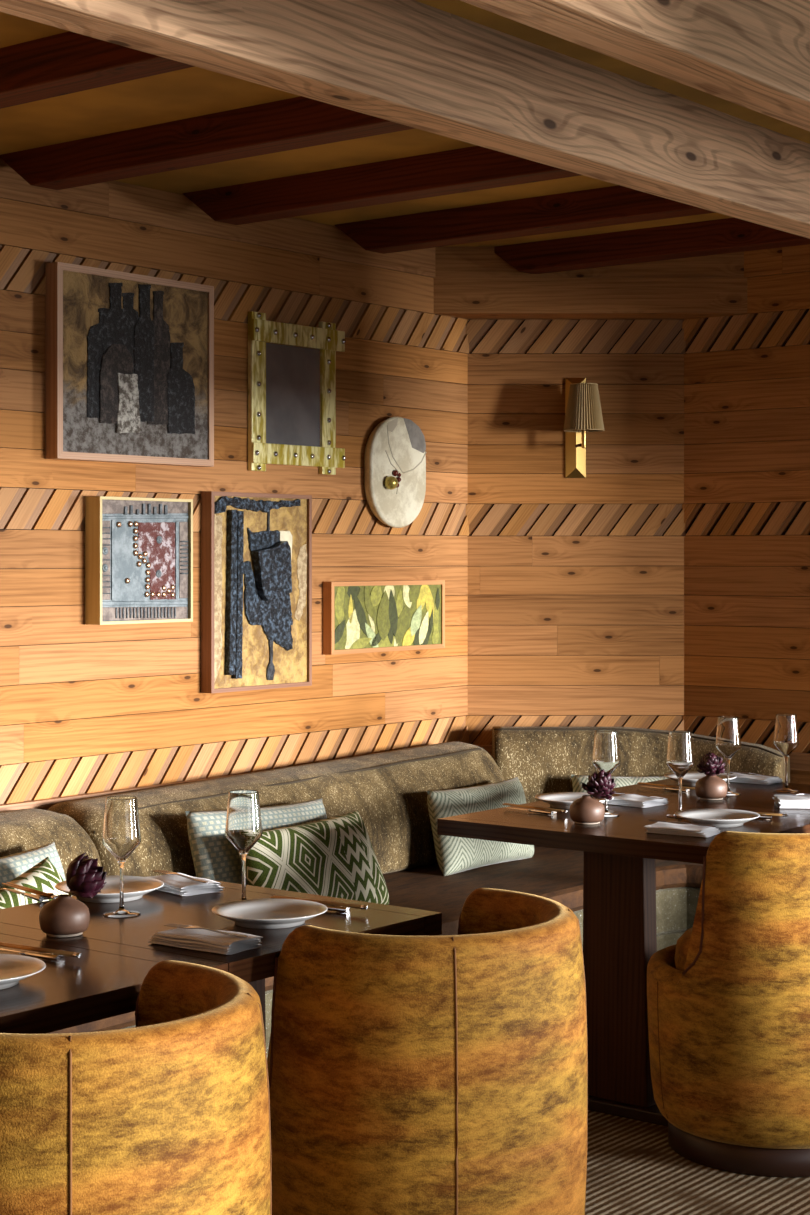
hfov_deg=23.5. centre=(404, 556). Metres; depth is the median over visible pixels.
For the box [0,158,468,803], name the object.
wall
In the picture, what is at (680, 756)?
bowl
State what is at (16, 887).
chopstick
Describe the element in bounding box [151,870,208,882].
fork
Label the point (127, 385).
bottle
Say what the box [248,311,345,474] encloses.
wall mirror
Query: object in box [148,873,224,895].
folded napkin
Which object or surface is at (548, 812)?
table knife
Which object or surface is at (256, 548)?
framed piece
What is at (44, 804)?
trim
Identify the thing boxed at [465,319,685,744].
wall
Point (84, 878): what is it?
flower
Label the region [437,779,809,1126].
dining table
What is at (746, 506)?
wall
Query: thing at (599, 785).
flower
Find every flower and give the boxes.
[66,852,106,897]
[581,769,615,799]
[696,752,724,775]
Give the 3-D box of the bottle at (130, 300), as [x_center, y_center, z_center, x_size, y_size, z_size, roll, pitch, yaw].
[-0.790,-0.593,5.576,0.004,0.328,0.080,0,0,38]
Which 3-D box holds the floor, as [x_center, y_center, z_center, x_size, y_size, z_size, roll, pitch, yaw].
[0.013,1.480,2.904,5.300,0.080,9.000,0,0,38]
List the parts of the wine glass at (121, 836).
stem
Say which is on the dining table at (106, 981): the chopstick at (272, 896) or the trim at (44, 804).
the chopstick at (272, 896)
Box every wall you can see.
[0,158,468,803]
[434,247,746,318]
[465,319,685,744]
[682,244,809,783]
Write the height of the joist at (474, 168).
0.100 m
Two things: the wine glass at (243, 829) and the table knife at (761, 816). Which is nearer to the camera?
the wine glass at (243, 829)
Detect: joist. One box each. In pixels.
[0,31,194,108]
[0,96,414,189]
[183,146,580,224]
[335,185,715,253]
[494,218,809,273]
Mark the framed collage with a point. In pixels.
(359, 616)
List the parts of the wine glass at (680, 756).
stem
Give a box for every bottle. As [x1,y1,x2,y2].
[87,308,109,417]
[99,344,132,423]
[102,282,131,355]
[115,373,139,433]
[122,292,138,373]
[133,284,154,421]
[147,291,170,424]
[167,342,194,433]
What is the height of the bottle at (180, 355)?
0.271 m
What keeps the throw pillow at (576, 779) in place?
on the banquette
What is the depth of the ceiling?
4.86 m
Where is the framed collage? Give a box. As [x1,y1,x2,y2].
[323,580,444,654]
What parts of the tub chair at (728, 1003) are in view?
backrest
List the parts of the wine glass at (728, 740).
stem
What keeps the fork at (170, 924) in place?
on the folded napkin at (195, 939)
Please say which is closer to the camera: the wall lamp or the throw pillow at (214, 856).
the throw pillow at (214, 856)
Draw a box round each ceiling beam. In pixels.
[0,0,809,238]
[460,0,809,130]
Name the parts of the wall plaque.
knob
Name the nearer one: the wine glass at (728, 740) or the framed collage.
the wine glass at (728, 740)
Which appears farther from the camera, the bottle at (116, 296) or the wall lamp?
the wall lamp
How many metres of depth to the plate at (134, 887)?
3.97 m
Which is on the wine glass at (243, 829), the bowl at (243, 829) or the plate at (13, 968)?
the bowl at (243, 829)
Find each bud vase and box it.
[39,894,89,937]
[570,795,604,824]
[695,775,726,799]
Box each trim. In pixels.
[0,772,251,811]
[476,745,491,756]
[789,752,809,770]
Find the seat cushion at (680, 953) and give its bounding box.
[674,927,692,970]
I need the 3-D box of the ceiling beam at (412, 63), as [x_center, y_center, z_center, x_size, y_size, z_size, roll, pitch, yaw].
[-0.557,-1.004,3.045,0.111,0.312,8.016,0,0,38]
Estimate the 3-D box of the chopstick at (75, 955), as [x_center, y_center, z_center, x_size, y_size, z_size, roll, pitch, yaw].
[-0.649,0.677,3.370,0.225,0.006,0.007,0,0,31]
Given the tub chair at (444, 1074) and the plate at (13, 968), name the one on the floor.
the tub chair at (444, 1074)
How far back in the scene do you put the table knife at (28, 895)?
3.93 m
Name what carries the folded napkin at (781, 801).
on the dining table at (620, 930)
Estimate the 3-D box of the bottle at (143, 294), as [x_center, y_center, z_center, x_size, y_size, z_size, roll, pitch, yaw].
[-0.753,-0.588,5.622,0.006,0.400,0.083,0,0,38]
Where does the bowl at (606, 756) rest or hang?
on the wine glass at (606, 756)
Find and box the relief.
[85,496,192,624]
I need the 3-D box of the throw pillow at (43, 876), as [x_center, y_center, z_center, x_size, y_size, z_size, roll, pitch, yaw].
[-0.909,0.905,4.464,0.190,0.374,0.549,0,0,31]
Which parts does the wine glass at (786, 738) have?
stem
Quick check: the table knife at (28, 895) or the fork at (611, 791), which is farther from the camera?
the fork at (611, 791)
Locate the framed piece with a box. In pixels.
[201,491,311,692]
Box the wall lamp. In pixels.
[563,378,603,477]
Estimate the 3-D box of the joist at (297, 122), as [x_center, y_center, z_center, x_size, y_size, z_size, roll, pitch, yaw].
[-0.383,-1.035,4.745,1.753,0.100,0.101,0,0,38]
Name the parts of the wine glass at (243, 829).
stem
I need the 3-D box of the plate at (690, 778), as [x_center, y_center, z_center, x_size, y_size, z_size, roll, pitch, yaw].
[0.896,0.677,5.922,0.219,0.026,0.219,0,0,0]
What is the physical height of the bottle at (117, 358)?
0.229 m
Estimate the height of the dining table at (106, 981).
0.750 m
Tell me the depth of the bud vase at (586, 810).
5.02 m
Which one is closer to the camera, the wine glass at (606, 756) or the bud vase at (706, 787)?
the wine glass at (606, 756)
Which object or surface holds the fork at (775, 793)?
on the folded napkin at (781, 801)
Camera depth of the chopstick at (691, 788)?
5.76 m
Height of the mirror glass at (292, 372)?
0.315 m
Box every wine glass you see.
[102,796,140,917]
[225,790,262,899]
[592,730,619,816]
[666,731,693,817]
[715,716,740,795]
[773,714,798,792]
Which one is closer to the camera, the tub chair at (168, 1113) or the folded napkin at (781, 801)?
the tub chair at (168, 1113)
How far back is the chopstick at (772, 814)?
5.12 m
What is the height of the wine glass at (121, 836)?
0.225 m
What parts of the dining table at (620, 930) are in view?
leg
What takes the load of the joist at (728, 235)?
attached to the ceiling
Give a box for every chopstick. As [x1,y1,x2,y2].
[0,942,81,956]
[0,944,80,957]
[2,883,56,899]
[6,882,57,896]
[270,897,366,909]
[272,896,367,908]
[503,804,566,812]
[505,803,566,812]
[637,783,694,789]
[755,812,787,816]
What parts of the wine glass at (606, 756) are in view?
stem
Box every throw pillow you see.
[0,842,65,886]
[0,857,66,908]
[185,798,326,884]
[238,810,388,904]
[427,777,533,875]
[571,775,668,791]
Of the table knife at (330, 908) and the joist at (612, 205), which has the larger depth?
the joist at (612, 205)
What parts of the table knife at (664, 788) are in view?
handle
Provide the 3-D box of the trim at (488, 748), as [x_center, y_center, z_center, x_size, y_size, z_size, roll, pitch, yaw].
[0.606,0.697,6.928,0.784,0.057,0.045,0,0,0]
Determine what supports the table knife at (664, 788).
on the dining table at (620, 930)
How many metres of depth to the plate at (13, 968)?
3.20 m
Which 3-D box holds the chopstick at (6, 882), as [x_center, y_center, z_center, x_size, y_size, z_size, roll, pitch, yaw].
[-0.759,0.677,3.968,0.007,0.006,0.225,0,0,-37]
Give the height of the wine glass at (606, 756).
0.225 m
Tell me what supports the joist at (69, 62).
attached to the ceiling
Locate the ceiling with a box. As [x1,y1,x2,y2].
[0,0,809,246]
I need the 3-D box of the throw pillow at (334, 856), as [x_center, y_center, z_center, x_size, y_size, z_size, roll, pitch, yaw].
[-0.248,0.865,5.365,0.183,0.273,0.521,0,0,37]
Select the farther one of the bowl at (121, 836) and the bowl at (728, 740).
the bowl at (728, 740)
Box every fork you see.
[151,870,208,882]
[164,923,247,936]
[611,791,663,798]
[648,819,715,826]
[725,771,777,776]
[775,793,809,794]
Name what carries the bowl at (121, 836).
on the wine glass at (121, 836)
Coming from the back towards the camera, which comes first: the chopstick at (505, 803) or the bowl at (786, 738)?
the bowl at (786, 738)
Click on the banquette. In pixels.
(388, 790)
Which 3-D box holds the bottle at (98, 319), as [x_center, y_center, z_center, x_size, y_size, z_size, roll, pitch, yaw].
[-0.856,-0.547,5.493,0.004,0.316,0.108,0,0,38]
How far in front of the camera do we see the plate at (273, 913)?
3.71 m
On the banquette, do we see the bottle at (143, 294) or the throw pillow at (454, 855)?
the throw pillow at (454, 855)
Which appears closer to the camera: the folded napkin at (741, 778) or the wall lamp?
the folded napkin at (741, 778)
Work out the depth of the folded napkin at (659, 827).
4.84 m
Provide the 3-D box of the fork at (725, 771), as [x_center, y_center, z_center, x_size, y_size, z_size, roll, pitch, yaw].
[1.061,0.665,5.975,0.170,0.008,0.023,0,0,31]
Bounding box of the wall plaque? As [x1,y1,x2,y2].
[364,417,425,527]
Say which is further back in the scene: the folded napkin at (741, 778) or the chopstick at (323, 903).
the folded napkin at (741, 778)
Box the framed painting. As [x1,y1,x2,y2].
[45,262,213,466]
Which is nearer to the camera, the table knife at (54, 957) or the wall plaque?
the table knife at (54, 957)
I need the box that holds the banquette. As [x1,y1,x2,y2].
[0,727,789,1056]
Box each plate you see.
[0,954,45,989]
[55,876,163,902]
[212,898,327,928]
[535,792,613,808]
[664,772,736,785]
[674,809,759,827]
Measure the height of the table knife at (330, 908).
0.012 m
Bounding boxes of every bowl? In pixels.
[102,796,140,859]
[225,790,262,852]
[592,730,619,773]
[666,731,693,776]
[715,716,740,757]
[773,714,798,755]
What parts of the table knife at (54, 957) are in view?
blade, handle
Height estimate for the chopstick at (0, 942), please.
0.006 m
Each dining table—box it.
[0,880,441,1043]
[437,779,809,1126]
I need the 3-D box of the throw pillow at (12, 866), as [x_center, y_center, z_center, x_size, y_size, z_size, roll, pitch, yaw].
[-0.981,0.865,4.697,0.171,0.298,0.476,0,0,39]
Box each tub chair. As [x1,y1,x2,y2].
[0,960,271,1214]
[267,888,587,1214]
[647,831,809,1177]
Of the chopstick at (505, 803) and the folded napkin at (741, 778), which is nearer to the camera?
the chopstick at (505, 803)
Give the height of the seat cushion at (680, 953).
0.128 m
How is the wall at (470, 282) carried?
attached to the wall at (576, 585)
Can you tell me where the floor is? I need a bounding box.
[585,1110,809,1214]
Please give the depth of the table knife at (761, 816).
5.12 m
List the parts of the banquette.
backrest, backrest, seat, backrest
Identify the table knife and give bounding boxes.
[0,948,59,960]
[2,888,43,901]
[325,905,348,912]
[505,807,553,814]
[640,786,687,791]
[758,815,772,818]
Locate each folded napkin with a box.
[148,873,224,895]
[148,925,262,954]
[604,794,668,807]
[644,822,721,836]
[726,773,782,784]
[772,795,809,807]
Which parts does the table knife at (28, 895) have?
blade, handle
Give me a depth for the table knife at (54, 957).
3.34 m
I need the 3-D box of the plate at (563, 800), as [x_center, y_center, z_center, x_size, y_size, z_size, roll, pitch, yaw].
[0.468,0.677,5.399,0.219,0.026,0.219,0,0,0]
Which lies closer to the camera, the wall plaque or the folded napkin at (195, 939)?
the folded napkin at (195, 939)
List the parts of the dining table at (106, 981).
leg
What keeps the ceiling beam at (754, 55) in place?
attached to the ceiling
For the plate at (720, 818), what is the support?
on the dining table at (620, 930)
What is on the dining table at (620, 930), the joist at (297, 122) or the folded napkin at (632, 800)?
the folded napkin at (632, 800)
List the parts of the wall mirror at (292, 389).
frame post, frame rail, frame rail, frame post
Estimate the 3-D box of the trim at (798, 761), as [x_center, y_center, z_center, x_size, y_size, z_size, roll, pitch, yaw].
[2.593,0.697,5.662,4.100,0.057,0.046,0,0,38]
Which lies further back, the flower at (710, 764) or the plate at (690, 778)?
the plate at (690, 778)
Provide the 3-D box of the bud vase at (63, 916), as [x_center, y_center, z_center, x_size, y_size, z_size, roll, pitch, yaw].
[-0.622,0.654,3.564,0.091,0.071,0.091,0,0,0]
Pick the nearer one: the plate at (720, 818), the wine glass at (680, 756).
the plate at (720, 818)
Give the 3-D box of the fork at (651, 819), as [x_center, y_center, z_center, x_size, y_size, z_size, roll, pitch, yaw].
[0.692,0.665,4.870,0.170,0.008,0.023,0,0,25]
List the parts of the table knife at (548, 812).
blade, handle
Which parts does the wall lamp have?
lamp shade, stem, shade trim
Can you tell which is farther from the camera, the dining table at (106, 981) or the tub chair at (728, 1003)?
the tub chair at (728, 1003)
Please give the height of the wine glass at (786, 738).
0.225 m
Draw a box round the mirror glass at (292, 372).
[266,343,318,446]

